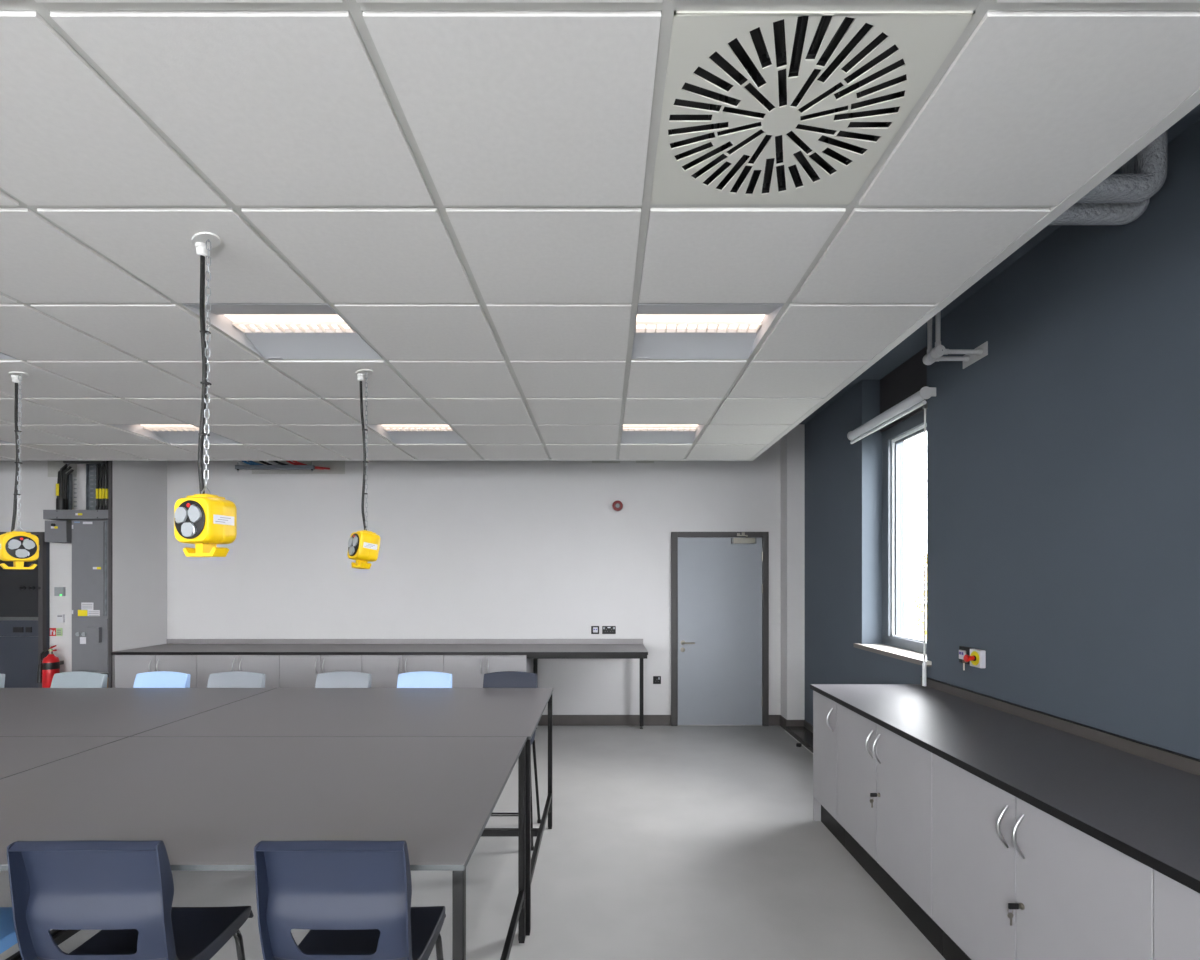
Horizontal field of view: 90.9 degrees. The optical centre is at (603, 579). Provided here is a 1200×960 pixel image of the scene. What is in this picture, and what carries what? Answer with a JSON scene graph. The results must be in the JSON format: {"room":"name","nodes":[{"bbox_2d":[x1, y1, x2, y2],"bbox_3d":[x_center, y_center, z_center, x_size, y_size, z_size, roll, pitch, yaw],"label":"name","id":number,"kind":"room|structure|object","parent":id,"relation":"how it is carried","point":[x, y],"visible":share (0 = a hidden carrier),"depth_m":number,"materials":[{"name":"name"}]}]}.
{"room":"science classroom","nodes":[
{"label":"science classroom","id":0,"kind":"room"},
{"bbox_2d":[0,461,107,672],"bbox_3d":[-6.215,-0.025,6.200,2.770,3.250,0.200,0,0,0],"label":"wall","id":1,"kind":"structure","parent":0,"point":[38,490],"depth_m":6.10,"materials":[{"name":"white paint"}]},
{"bbox_2d":[36,645,63,687],"bbox_3d":[-5.602,0.914,5.989,0.162,0.512,0.206,0,0,42],"label":"fire extinguisher","id":2,"kind":"object","parent":1,"relation":"attached to","point":[50,665],"visible":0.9,"depth_m":5.94,"materials":[{"name":"red metal"}]},
{"bbox_2d":[50,628,61,635],"bbox_3d":[-5.652,0.537,6.098,0.136,0.083,0.004,0,0,0],"label":"safety sign","id":3,"kind":"object","parent":1,"relation":"attached to","point":[53,631],"visible":1,"depth_m":6.10,"materials":[{"name":"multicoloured plastic"}]},
{"bbox_2d":[45,521,71,542],"bbox_3d":[-5.453,-0.485,5.980,0.217,0.214,0.240,0,0,0],"label":"box","id":4,"kind":"object","parent":1,"relation":"attached to","point":[55,531],"visible":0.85,"depth_m":5.88,"materials":[{"name":"grey plastic"}]},
{"bbox_2d":[54,587,65,595],"bbox_3d":[-5.596,0.119,6.083,0.093,0.093,0.033,0,0,0],"label":"control box","id":5,"kind":"object","parent":1,"relation":"attached to","point":[58,591],"visible":1,"depth_m":6.07,"materials":[{"name":"grey plastic"}]},
{"bbox_2d":[57,615,64,622],"bbox_3d":[-5.592,0.397,6.089,0.067,0.083,0.022,0,0,0],"label":"thermostat","id":6,"kind":"object","parent":1,"relation":"attached to","point":[60,618],"visible":1,"depth_m":6.08,"materials":[{"name":"grey plastic"}]},
{"bbox_2d":[48,461,76,476],"bbox_3d":[-5.584,-1.228,6.098,0.299,0.330,0.004,0,0,0],"label":"trim","id":7,"kind":"structure","parent":1,"relation":"attached to","point":[54,467],"depth_m":6.10,"materials":[{"name":"grey paint"}]},
{"bbox_2d":[43,510,107,520],"bbox_3d":[-5.241,-0.653,5.989,0.672,0.092,0.223,0,0,0],"label":"cable trunking","id":8,"kind":"object","parent":1,"relation":"attached to","point":[59,515],"visible":0.84,"depth_m":5.88,"materials":[{"name":"grey plastic"}]},
{"bbox_2d":[56,464,73,509],"bbox_3d":[-5.446,-0.943,5.970,0.142,0.488,0.088,0,0,0],"label":"cable bundle","id":9,"kind":"object","parent":8,"relation":"attached to","point":[62,480],"visible":0.92,"depth_m":5.96,"materials":[{"name":"black rubber"}]},
{"bbox_2d":[67,474,76,509],"bbox_3d":[-5.442,-0.892,6.037,0.100,0.386,0.035,0,0,0],"label":"ladder","id":10,"kind":"object","parent":8,"relation":"attached to","point":[69,484],"visible":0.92,"depth_m":6.04,"materials":[{"name":"metal"}]},
{"bbox_2d":[86,464,95,509],"bbox_3d":[-5.218,-1.170,6.037,0.108,0.941,0.035,0,0,0],"label":"ladder","id":11,"kind":"object","parent":8,"relation":"attached to","point":[90,468],"visible":0.32,"depth_m":6.05,"materials":[{"name":"metal"}]},
{"bbox_2d":[96,464,98,509],"bbox_3d":[-5.105,-1.170,5.963,0.030,0.941,0.033,0,0,0],"label":"power cable","id":12,"kind":"object","parent":8,"relation":"attached to","point":[97,465],"visible":0.6,"depth_m":5.96,"materials":[{"name":"black rubber"}]},
{"bbox_2d":[99,464,101,509],"bbox_3d":[-5.072,-1.170,5.963,0.030,0.941,0.033,0,0,0],"label":"power cable","id":13,"kind":"object","parent":8,"relation":"attached to","point":[100,474],"visible":0.6,"depth_m":5.96,"materials":[{"name":"black rubber"}]},
{"bbox_2d":[102,464,105,509],"bbox_3d":[-5.039,-1.170,5.963,0.030,0.941,0.033,0,0,0],"label":"power cable","id":14,"kind":"object","parent":8,"relation":"attached to","point":[104,465],"visible":0.59,"depth_m":5.96,"materials":[{"name":"black rubber"}]},
{"bbox_2d":[105,461,107,509],"bbox_3d":[-5.008,-1.170,5.963,0.030,0.941,0.033,0,0,0],"label":"power cable","id":15,"kind":"object","parent":8,"relation":"attached to","point":[106,489],"visible":0.44,"depth_m":5.96,"materials":[{"name":"black rubber"}]},
{"bbox_2d":[72,520,107,671],"bbox_3d":[-5.106,0.159,5.964,0.373,1.512,0.268,0,0,0],"label":"electrical panel","id":16,"kind":"object","parent":1,"relation":"attached to","point":[89,537],"visible":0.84,"depth_m":5.87,"materials":[{"name":"metal"}]},
{"bbox_2d":[113,461,166,687],"bbox_3d":[-4.815,-0.025,6.140,0.030,3.250,0.720,0,0,0],"label":"wall","id":17,"kind":"structure","parent":0,"point":[139,487],"depth_m":6.11,"materials":[{"name":"white paint"}]},
{"bbox_2d":[108,461,112,687],"bbox_3d":[-4.816,-0.025,5.772,0.030,3.250,0.014,0,0,0],"label":"trim","id":18,"kind":"structure","parent":17,"relation":"attached to","point":[110,463],"depth_m":5.77,"materials":[{"name":"grey"}]},
{"bbox_2d":[0,725,945,959],"bbox_3d":[-2.683,1.700,1.750,10.433,0.200,10.100,0,0,0],"label":"floor","id":19,"kind":"structure","parent":0,"point":[680,842],"depth_m":3.25,"materials":[{"name":"grey plastic"}]},
{"bbox_2d":[0,674,4,687],"bbox_3d":[-4.129,1.101,3.704,0.401,0.998,0.423,0,0,0],"label":"chair","id":20,"kind":"object","parent":19,"relation":"on","point":[2,676],"visible":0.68,"depth_m":3.89,"materials":[{"name":"grey"}]},
{"bbox_2d":[0,907,17,953],"bbox_3d":[-1.796,1.107,1.581,0.401,0.987,0.423,0,0,0],"label":"chair","id":21,"kind":"object","parent":19,"relation":"on","point":[8,938],"visible":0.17,"depth_m":1.64,"materials":[{"name":"blue plastic"}]},
{"bbox_2d":[0,532,49,687],"bbox_3d":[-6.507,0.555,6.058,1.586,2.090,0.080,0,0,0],"label":"tall cabinet","id":22,"kind":"object","parent":19,"relation":"on","point":[24,593],"visible":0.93,"depth_m":6.03,"materials":[{"name":"grey metal"}]},
{"bbox_2d":[13,627,22,632],"bbox_3d":[-5.969,0.508,6.026,0.102,0.056,0.008,0,0,0],"label":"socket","id":23,"kind":"object","parent":22,"relation":"attached to","point":[15,629],"depth_m":6.02,"materials":[{"name":"black plastic"}]},
{"bbox_2d":[25,627,31,632],"bbox_3d":[-5.862,0.508,6.026,0.061,0.056,0.008,0,0,0],"label":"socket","id":24,"kind":"object","parent":22,"relation":"attached to","point":[27,629],"depth_m":6.02,"materials":[{"name":"black plastic"}]},
{"bbox_2d":[0,737,126,959],"bbox_3d":[-3.014,1.150,2.047,1.782,0.900,1.190,0,0,0],"label":"work table","id":25,"kind":"object","parent":19,"relation":"on","point":[17,754],"visible":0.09,"depth_m":2.43,"materials":[{"name":"grey laminate"}]},
{"bbox_2d":[50,671,107,687],"bbox_3d":[-3.454,1.101,3.704,0.401,0.998,0.423,0,0,3],"label":"chair","id":26,"kind":"object","parent":19,"relation":"on","point":[74,679],"visible":0.28,"depth_m":3.87,"materials":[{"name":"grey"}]},
{"bbox_2d":[7,840,253,959],"bbox_3d":[-1.218,1.107,1.581,0.401,0.987,0.423,0,0,0],"label":"chair","id":27,"kind":"object","parent":19,"relation":"on","point":[124,890],"visible":1,"depth_m":1.42,"materials":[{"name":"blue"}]},
{"bbox_2d":[0,688,274,736],"bbox_3d":[-3.016,1.150,3.242,1.788,0.900,1.195,0,0,0],"label":"work table","id":28,"kind":"object","parent":19,"relation":"on","point":[24,712],"visible":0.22,"depth_m":3.22,"materials":[{"name":"grey laminate"}]},
{"bbox_2d":[115,655,196,687],"bbox_3d":[-4.370,1.166,6.093,0.801,0.868,0.734,0,0,0],"label":"base cabinet","id":29,"kind":"object","parent":19,"relation":"on","point":[127,667],"visible":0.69,"depth_m":5.77,"materials":[{"name":"grey laminate"}]},
{"bbox_2d":[111,639,647,654],"bbox_3d":[-2.178,0.688,6.121,5.225,0.082,0.752,0,0,0],"label":"countertop","id":30,"kind":"structure","parent":29,"relation":"on","point":[173,646],"depth_m":6.13,"materials":[{"name":"grey laminate"}]},
{"bbox_2d":[133,671,189,687],"bbox_3d":[-2.908,1.101,3.704,0.401,0.998,0.423,0,0,2],"label":"chair","id":31,"kind":"object","parent":19,"relation":"on","point":[157,679],"visible":0.2,"depth_m":3.87,"materials":[{"name":"blue plastic"}]},
{"bbox_2d":[207,671,264,687],"bbox_3d":[-2.406,1.101,3.704,0.401,0.998,0.423,0,0,-2],"label":"chair","id":32,"kind":"object","parent":19,"relation":"on","point":[232,679],"visible":0.24,"depth_m":3.87,"materials":[{"name":"grey"}]},
{"bbox_2d":[197,655,279,687],"bbox_3d":[-3.564,1.166,6.093,0.806,0.868,0.734,0,0,0],"label":"base cabinet","id":33,"kind":"object","parent":19,"relation":"on","point":[269,665],"visible":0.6,"depth_m":5.77,"materials":[{"name":"grey laminate"}]},
{"bbox_2d":[0,737,526,959],"bbox_3d":[-1.230,1.150,2.047,1.777,0.900,1.190,0,0,0],"label":"work table","id":34,"kind":"object","parent":19,"relation":"on","point":[210,801],"visible":0.77,"depth_m":1.94,"materials":[{"name":"grey laminate"}]},
{"bbox_2d":[280,655,361,687],"bbox_3d":[-2.759,1.166,6.093,0.800,0.868,0.734,0,0,0],"label":"base cabinet","id":35,"kind":"object","parent":19,"relation":"on","point":[296,671],"visible":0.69,"depth_m":5.77,"materials":[{"name":"grey laminate"}]},
{"bbox_2d":[130,688,552,935],"bbox_3d":[-1.221,1.150,3.239,1.793,0.900,1.189,0,0,0],"label":"work table","id":36,"kind":"object","parent":19,"relation":"on","point":[277,712],"visible":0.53,"depth_m":3.05,"materials":[{"name":"grey laminate"}]},
{"bbox_2d":[315,671,370,687],"bbox_3d":[-1.709,1.101,3.704,0.401,0.998,0.423,0,0,0],"label":"chair","id":37,"kind":"object","parent":19,"relation":"on","point":[338,679],"visible":0.3,"depth_m":3.87,"materials":[{"name":"grey"}]},
{"bbox_2d":[254,840,445,959],"bbox_3d":[-0.640,1.107,1.581,0.401,0.987,0.423,0,0,0],"label":"chair","id":38,"kind":"object","parent":19,"relation":"on","point":[353,897],"visible":1,"depth_m":1.42,"materials":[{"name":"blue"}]},
{"bbox_2d":[362,655,443,687],"bbox_3d":[-1.958,1.166,6.093,0.798,0.868,0.734,0,0,0],"label":"base cabinet","id":39,"kind":"object","parent":19,"relation":"on","point":[384,670],"visible":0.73,"depth_m":5.77,"materials":[{"name":"grey laminate"}]},
{"bbox_2d":[397,671,451,687],"bbox_3d":[-1.175,1.101,3.704,0.401,0.998,0.423,0,0,0],"label":"chair","id":40,"kind":"object","parent":19,"relation":"on","point":[419,679],"visible":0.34,"depth_m":3.87,"materials":[{"name":"blue plastic"}]},
{"bbox_2d":[444,655,532,687],"bbox_3d":[-1.155,1.166,6.093,0.804,0.868,0.734,0,0,0],"label":"base cabinet","id":41,"kind":"object","parent":19,"relation":"on","point":[467,671],"visible":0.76,"depth_m":5.77,"materials":[{"name":"grey laminate"}]},
{"bbox_2d":[483,671,540,850],"bbox_3d":[-0.612,1.101,3.704,0.401,0.998,0.423,0,0,0],"label":"chair","id":42,"kind":"object","parent":19,"relation":"on","point":[505,679],"visible":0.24,"depth_m":3.87,"materials":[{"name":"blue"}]},
{"bbox_2d":[527,655,646,728],"bbox_3d":[-0.161,1.165,6.110,1.181,0.870,0.680,0,0,0],"label":"frame","id":43,"kind":"object","parent":19,"relation":"on","point":[535,658],"visible":0.59,"depth_m":5.77,"materials":[{"name":"black metal"}]},
{"bbox_2d":[813,690,843,845],"bbox_3d":[1.728,1.163,3.740,0.743,0.874,0.397,0,0,0],"label":"base cabinet","id":44,"kind":"object","parent":19,"relation":"on","point":[824,708],"visible":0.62,"depth_m":3.74,"materials":[{"name":"grey laminate"}]},
{"bbox_2d":[837,703,942,955],"bbox_3d":[1.728,1.163,3.027,0.743,0.874,1.024,0,0,0],"label":"base cabinet","id":45,"kind":"object","parent":19,"relation":"on","point":[891,840],"visible":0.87,"depth_m":2.89,"materials":[{"name":"grey laminate"}]},
{"bbox_2d":[870,793,877,807],"bbox_3d":[1.368,1.115,2.992,0.042,0.074,0.009,0,0,0],"label":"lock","id":46,"kind":"object","parent":45,"relation":"in","point":[871,794],"visible":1,"depth_m":2.99,"materials":[{"name":"silver metal"}]},
{"bbox_2d":[932,753,1153,959],"bbox_3d":[1.728,1.163,2.009,0.743,0.874,1.009,0,0,0],"label":"base cabinet","id":47,"kind":"object","parent":19,"relation":"on","point":[1079,897],"visible":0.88,"depth_m":1.97,"materials":[{"name":"grey laminate"}]},
{"bbox_2d":[1007,903,1019,925],"bbox_3d":[1.368,1.115,1.971,0.042,0.074,0.009,0,0,0],"label":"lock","id":48,"kind":"object","parent":47,"relation":"in","point":[1012,906],"visible":1,"depth_m":1.97,"materials":[{"name":"silver metal"}]},
{"bbox_2d":[1154,870,1199,959],"bbox_3d":[1.728,1.163,0.997,0.743,0.874,1.011,0,0,0],"label":"base cabinet","id":49,"kind":"object","parent":19,"relation":"on","point":[1176,905],"visible":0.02,"depth_m":1.44,"materials":[{"name":"grey laminate"}]},
{"bbox_2d":[810,676,1199,892],"bbox_3d":[1.754,0.683,2.195,0.756,0.082,3.490,0,0,0],"label":"countertop","id":50,"kind":"structure","parent":49,"relation":"on","point":[1141,800],"depth_m":2.24,"materials":[{"name":"grey laminate"}]},
{"bbox_2d":[167,439,780,714],"bbox_3d":[-1.173,-0.025,6.600,7.313,3.250,0.200,0,0,0],"label":"wall","id":51,"kind":"structure","parent":0,"point":[469,549],"depth_m":6.50,"materials":[{"name":"white paint"}]},
{"bbox_2d":[252,461,344,473],"bbox_3d":[-3.354,-1.287,6.498,1.023,0.242,0.004,0,0,0],"label":"trim","id":52,"kind":"structure","parent":51,"relation":"attached to","point":[336,467],"depth_m":6.50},
{"bbox_2d":[591,626,598,633],"bbox_3d":[-0.091,0.550,6.492,0.088,0.088,0.016,0,0,0],"label":"wall switch","id":53,"kind":"object","parent":51,"relation":"attached to","point":[594,629],"visible":1,"depth_m":6.49,"materials":[{"name":"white plastic"}]},
{"bbox_2d":[592,461,619,462],"bbox_3d":[0.028,-1.347,6.498,0.308,0.121,0.004,0,0,0],"label":"trim","id":54,"kind":"structure","parent":51,"relation":"attached to","point":[592,461],"depth_m":6.50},
{"bbox_2d":[602,626,615,633],"bbox_3d":[0.060,0.550,6.493,0.148,0.088,0.014,0,0,0],"label":"double socket","id":55,"kind":"object","parent":51,"relation":"attached to","point":[605,629],"visible":1,"depth_m":6.49,"materials":[{"name":"black plastic"}]},
{"bbox_2d":[612,500,622,510],"bbox_3d":[0.154,-0.811,6.465,0.116,0.116,0.070,0,0,0],"label":"fire alarm","id":56,"kind":"object","parent":51,"relation":"attached to","point":[617,505],"visible":1,"depth_m":6.44,"materials":[{"name":"red plastic"}]},
{"bbox_2d":[636,461,653,462],"bbox_3d":[0.456,-1.347,6.498,0.198,0.121,0.004,0,0,0],"label":"trim","id":57,"kind":"structure","parent":51,"relation":"attached to","point":[636,461],"depth_m":6.50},
{"bbox_2d":[653,676,660,683],"bbox_3d":[0.588,1.100,6.493,0.086,0.086,0.014,0,0,0],"label":"socket","id":58,"kind":"object","parent":51,"relation":"attached to","point":[656,679],"visible":1,"depth_m":6.49,"materials":[{"name":"black plastic"}]},
{"bbox_2d":[538,715,779,725],"bbox_3d":[-1.427,1.541,6.494,6.747,0.118,0.012,0,0,0],"label":"baseboard","id":59,"kind":"structure","parent":51,"relation":"attached to","point":[557,720],"depth_m":6.49,"materials":[{"name":"plastic"}]},
{"bbox_2d":[671,532,768,725],"bbox_3d":[1.276,0.536,6.462,1.067,2.128,0.076,0,0,0],"label":"door","id":60,"kind":"structure","parent":51,"relation":"in","point":[720,586],"depth_m":6.49,"materials":[{"name":"grey wood"}]},
{"bbox_2d":[0,0,1199,460],"bbox_3d":[-2.876,-1.175,1.135,8.456,0.191,8.428,0,0,0],"label":"ceiling","id":61,"kind":"structure","parent":0,"point":[466,184],"depth_m":1.74,"materials":[{"name":"white tile"}]},
{"bbox_2d":[0,440,14,443],"bbox_3d":[-4.976,-1.123,4.421,0.574,0.076,0.574,0,0,0],"label":"ceiling light","id":62,"kind":"object","parent":61,"relation":"attached to","point":[1,441],"visible":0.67,"depth_m":4.69,"materials":[{"name":"beige"}]},
{"bbox_2d":[0,352,15,358],"bbox_3d":[-3.176,-1.123,2.621,0.574,0.076,0.574,0,0,0],"label":"ceiling light","id":63,"kind":"object","parent":61,"relation":"attached to","point":[2,355],"visible":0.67,"depth_m":2.89,"materials":[{"name":"beige"}]},
{"bbox_2d":[0,371,38,568],"bbox_3d":[-3.075,-0.570,3.107,0.128,1.025,0.147,0,0,34],"label":"socket","id":64,"kind":"object","parent":61,"relation":"hanging from","point":[19,547],"visible":1,"depth_m":3.10,"materials":[{"name":"yellow plastic"},{"name":"black rubber"},{"name":"zinc-plated steel"}]},
{"bbox_2d":[108,424,240,443],"bbox_3d":[-3.176,-1.123,4.421,0.574,0.076,0.574,0,0,0],"label":"ceiling light","id":65,"kind":"object","parent":61,"relation":"attached to","point":[167,433],"visible":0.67,"depth_m":4.55,"materials":[{"name":"beige plastic"}]},
{"bbox_2d":[142,425,192,425],"bbox_3d":[-3.176,-1.159,4.433,0.566,0.001,0.180,0,0,0],"label":"diffuser","id":66,"kind":"object","parent":65,"relation":"attached to","point":[142,425],"depth_m":4.43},
{"bbox_2d":[174,232,236,556],"bbox_3d":[-1.266,-0.578,1.883,0.147,1.008,0.132,0,0,19],"label":"socket","id":67,"kind":"object","parent":61,"relation":"hanging from","point":[203,520],"visible":1,"depth_m":1.87,"materials":[{"name":"yellow plastic"},{"name":"black rubber"},{"name":"zinc-plated steel"}]},
{"bbox_2d":[182,303,381,358],"bbox_3d":[-1.376,-1.123,2.621,0.574,0.076,0.574,0,0,0],"label":"ceiling light","id":68,"kind":"object","parent":61,"relation":"attached to","point":[270,330],"visible":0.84,"depth_m":2.70,"materials":[{"name":"beige metal"}]},
{"bbox_2d":[225,315,348,327],"bbox_3d":[-1.376,-1.159,2.633,0.566,0.001,0.180,0,0,0],"label":"diffuser","id":69,"kind":"object","parent":68,"relation":"attached to","point":[233,317],"depth_m":2.62,"materials":[{"name":"white plastic"}]},
{"bbox_2d":[347,369,380,568],"bbox_3d":[-1.247,-0.569,3.077,0.142,1.025,0.147,0,0,-44],"label":"socket","id":70,"kind":"object","parent":61,"relation":"hanging from","point":[364,546],"visible":1,"depth_m":3.06,"materials":[{"name":"yellow plastic"}]},
{"bbox_2d":[367,424,466,443],"bbox_3d":[-1.376,-1.123,4.421,0.574,0.076,0.574,0,0,0],"label":"ceiling light","id":71,"kind":"object","parent":61,"relation":"attached to","point":[396,433],"visible":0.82,"depth_m":4.56,"materials":[{"name":"beige plastic"}]},
{"bbox_2d":[382,425,450,428],"bbox_3d":[-1.376,-1.159,4.433,0.566,0.001,0.180,0,0,0],"label":"diffuser","id":72,"kind":"object","parent":71,"relation":"attached to","point":[382,425],"depth_m":4.43,"materials":[{"name":"white plastic"}]},
{"bbox_2d":[621,424,704,443],"bbox_3d":[0.424,-1.123,4.421,0.574,0.076,0.574,0,0,0],"label":"ceiling light","id":73,"kind":"object","parent":61,"relation":"attached to","point":[631,433],"visible":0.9,"depth_m":4.56,"materials":[{"name":"beige plastic"}]},
{"bbox_2d":[623,425,697,428],"bbox_3d":[0.424,-1.159,4.433,0.566,0.001,0.180,0,0,0],"label":"diffuser","id":74,"kind":"object","parent":73,"relation":"attached to","point":[623,425],"depth_m":4.43,"materials":[{"name":"white plastic"}]},
{"bbox_2d":[631,303,783,358],"bbox_3d":[0.424,-1.123,2.621,0.574,0.076,0.574,0,0,0],"label":"ceiling light","id":75,"kind":"object","parent":61,"relation":"attached to","point":[662,330],"visible":0.88,"depth_m":2.71,"materials":[{"name":"beige metal"}]},
{"bbox_2d":[636,315,764,327],"bbox_3d":[0.424,-1.159,2.633,0.566,0.001,0.180,0,0,0],"label":"diffuser","id":76,"kind":"object","parent":75,"relation":"attached to","point":[639,317],"depth_m":2.63,"materials":[{"name":"white plastic"}]},
{"bbox_2d":[650,11,974,203],"bbox_3d":[0.424,-1.105,1.421,0.577,0.040,0.577,0,0,0],"label":"ceiling vent","id":77,"kind":"object","parent":61,"relation":"in","point":[759,107],"visible":0.98,"depth_m":1.34,"materials":[{"name":"white metal"}]},
{"bbox_2d":[781,424,804,719],"bbox_3d":[2.040,-0.025,6.385,0.186,3.250,0.230,0,0,0],"label":"wall","id":78,"kind":"structure","parent":0,"point":[793,442],"depth_m":6.27,"materials":[{"name":"white paint"}]},
{"bbox_2d":[780,715,812,732],"bbox_3d":[2.034,1.541,5.219,0.198,0.118,2.538,0,0,0],"label":"baseboard","id":79,"kind":"structure","parent":78,"relation":"attached to","point":[784,722],"depth_m":6.26,"materials":[{"name":"plastic"}]},
{"bbox_2d":[785,731,812,753],"bbox_3d":[1.925,1.597,5.090,0.007,0.006,2.320,0,0,0],"label":"trim","id":80,"kind":"structure","parent":78,"relation":"attached to","point":[785,731],"depth_m":5.85,"materials":[{"name":"white"}]},
{"bbox_2d":[799,104,1199,423],"bbox_3d":[-2.683,-1.750,1.750,10.433,0.200,10.100,0,0,0],"label":"ceiling","id":81,"kind":"structure","parent":0,"point":[914,343],"depth_m":3.76,"materials":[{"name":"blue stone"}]},
{"bbox_2d":[63,461,105,465],"bbox_3d":[-5.181,-1.393,5.901,0.389,0.511,0.041,0,0,0],"label":"bracket","id":82,"kind":"object","parent":81,"relation":"hanging from","point":[65,462],"visible":0.41,"depth_m":5.88,"materials":[{"name":"silver metal"}]},
{"bbox_2d":[235,461,314,471],"bbox_3d":[-3.335,-1.372,6.000,0.792,0.555,0.040,0,0,0],"label":"hanger","id":83,"kind":"object","parent":81,"relation":"hanging from","point":[238,467],"visible":0.84,"depth_m":5.98,"materials":[{"name":"grey metal"}]},
{"bbox_2d":[293,461,329,469],"bbox_3d":[-3.041,-1.200,6.188,0.043,0.072,0.627,0,0,6],"label":"cable","id":84,"kind":"object","parent":83,"relation":"on","point":[296,462],"visible":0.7,"depth_m":6.24,"materials":[{"name":"red plastic"}]},
{"bbox_2d":[923,318,969,364],"bbox_3d":[2.000,-1.454,3.450,0.253,0.389,0.048,0,0,0],"label":"conduit","id":85,"kind":"object","parent":81,"relation":"attached to","point":[928,359],"visible":0.74,"depth_m":3.44,"materials":[{"name":"grey"}]},
{"bbox_2d":[930,311,982,358],"bbox_3d":[1.990,-1.452,3.330,0.273,0.395,0.048,0,0,0],"label":"conduit","id":86,"kind":"object","parent":81,"relation":"attached to","point":[939,350],"visible":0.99,"depth_m":3.32,"materials":[{"name":"grey"}]},
{"bbox_2d":[1049,157,1149,224],"bbox_3d":[1.506,-1.518,2.300,1.213,0.261,0.086,0,0,0],"label":"insulated pipe","id":87,"kind":"object","parent":81,"relation":"attached to","point":[1078,213],"visible":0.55,"depth_m":2.27,"materials":[{"name":"silver metal"}]},
{"bbox_2d":[1076,129,1167,202],"bbox_3d":[1.472,-1.516,2.160,1.145,0.263,0.090,0,0,0],"label":"insulated pipe","id":88,"kind":"object","parent":81,"relation":"attached to","point":[1151,163],"visible":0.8,"depth_m":2.12,"materials":[{"name":"silver metal"}]},
{"bbox_2d":[805,119,1199,758],"bbox_3d":[2.308,-0.025,1.650,0.350,3.250,9.700,0,0,0],"label":"wall","id":89,"kind":"structure","parent":0,"point":[1063,462],"depth_m":2.78,"materials":[{"name":"blue paint"}]},
{"bbox_2d":[786,726,812,752],"bbox_3d":[2.026,1.574,5.093,0.191,0.052,2.327,0,0,0],"label":"trim","id":90,"kind":"structure","parent":89,"relation":"attached to","point":[802,734],"depth_m":5.92,"materials":[{"name":"grey plastic"}]},
{"bbox_2d":[854,346,931,666],"bbox_3d":[2.229,-0.543,4.388,0.282,2.213,1.096,0,0,0],"label":"window","id":91,"kind":"structure","parent":89,"relation":"in","point":[907,379],"depth_m":4.73,"materials":[{"name":"grey metal"}]},
{"bbox_2d":[847,386,935,685],"bbox_3d":[2.079,-0.280,4.353,0.105,1.923,1.137,0,0,0],"label":"roller blind","id":92,"kind":"object","parent":91,"relation":"attached to","point":[917,400],"visible":1,"depth_m":3.91,"materials":[{"name":"white"}]},
{"bbox_2d":[959,646,971,669],"bbox_3d":[2.111,0.459,3.466,0.045,0.132,0.097,0,0,0],"label":"switch","id":93,"kind":"object","parent":89,"relation":"attached to","point":[963,650],"visible":0.7,"depth_m":3.45,"materials":[{"name":"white plastic"}]},
{"bbox_2d":[964,649,985,667],"bbox_3d":[2.090,0.444,3.346,0.086,0.099,0.099,0,0,0],"label":"emergency stop button","id":94,"kind":"object","parent":89,"relation":"attached to","point":[977,658],"visible":1,"depth_m":3.33,"materials":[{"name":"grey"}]},
{"bbox_2d":[963,341,987,368],"bbox_3d":[2.130,-1.288,3.390,0.006,0.075,0.220,0,0,0],"label":"plate","id":95,"kind":"object","parent":89,"relation":"attached to","point":[973,358],"visible":0.79,"depth_m":3.36,"materials":[{"name":"grey metal"}]},
{"label":"outside","id":96,"kind":"structure","parent":0,"visible":0},
{"bbox_2d":[904,602,926,639],"bbox_3d":[21.300,2.225,20.000,37.400,0.050,80.000,0,0,0],"label":"ground","id":97,"kind":"structure","parent":96,"point":[911,629],"depth_m":30.60,"materials":[{"name":"white"}]},
{"bbox_2d":[908,554,926,638],"bbox_3d":[10.197,0.600,18.184,1.468,3.204,1.531,0,0,0],"label":"autumn tree","id":98,"kind":"object","parent":97,"relation":"on","point":[916,599],"visible":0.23,"depth_m":18.38,"materials":[{"name":"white plant"}]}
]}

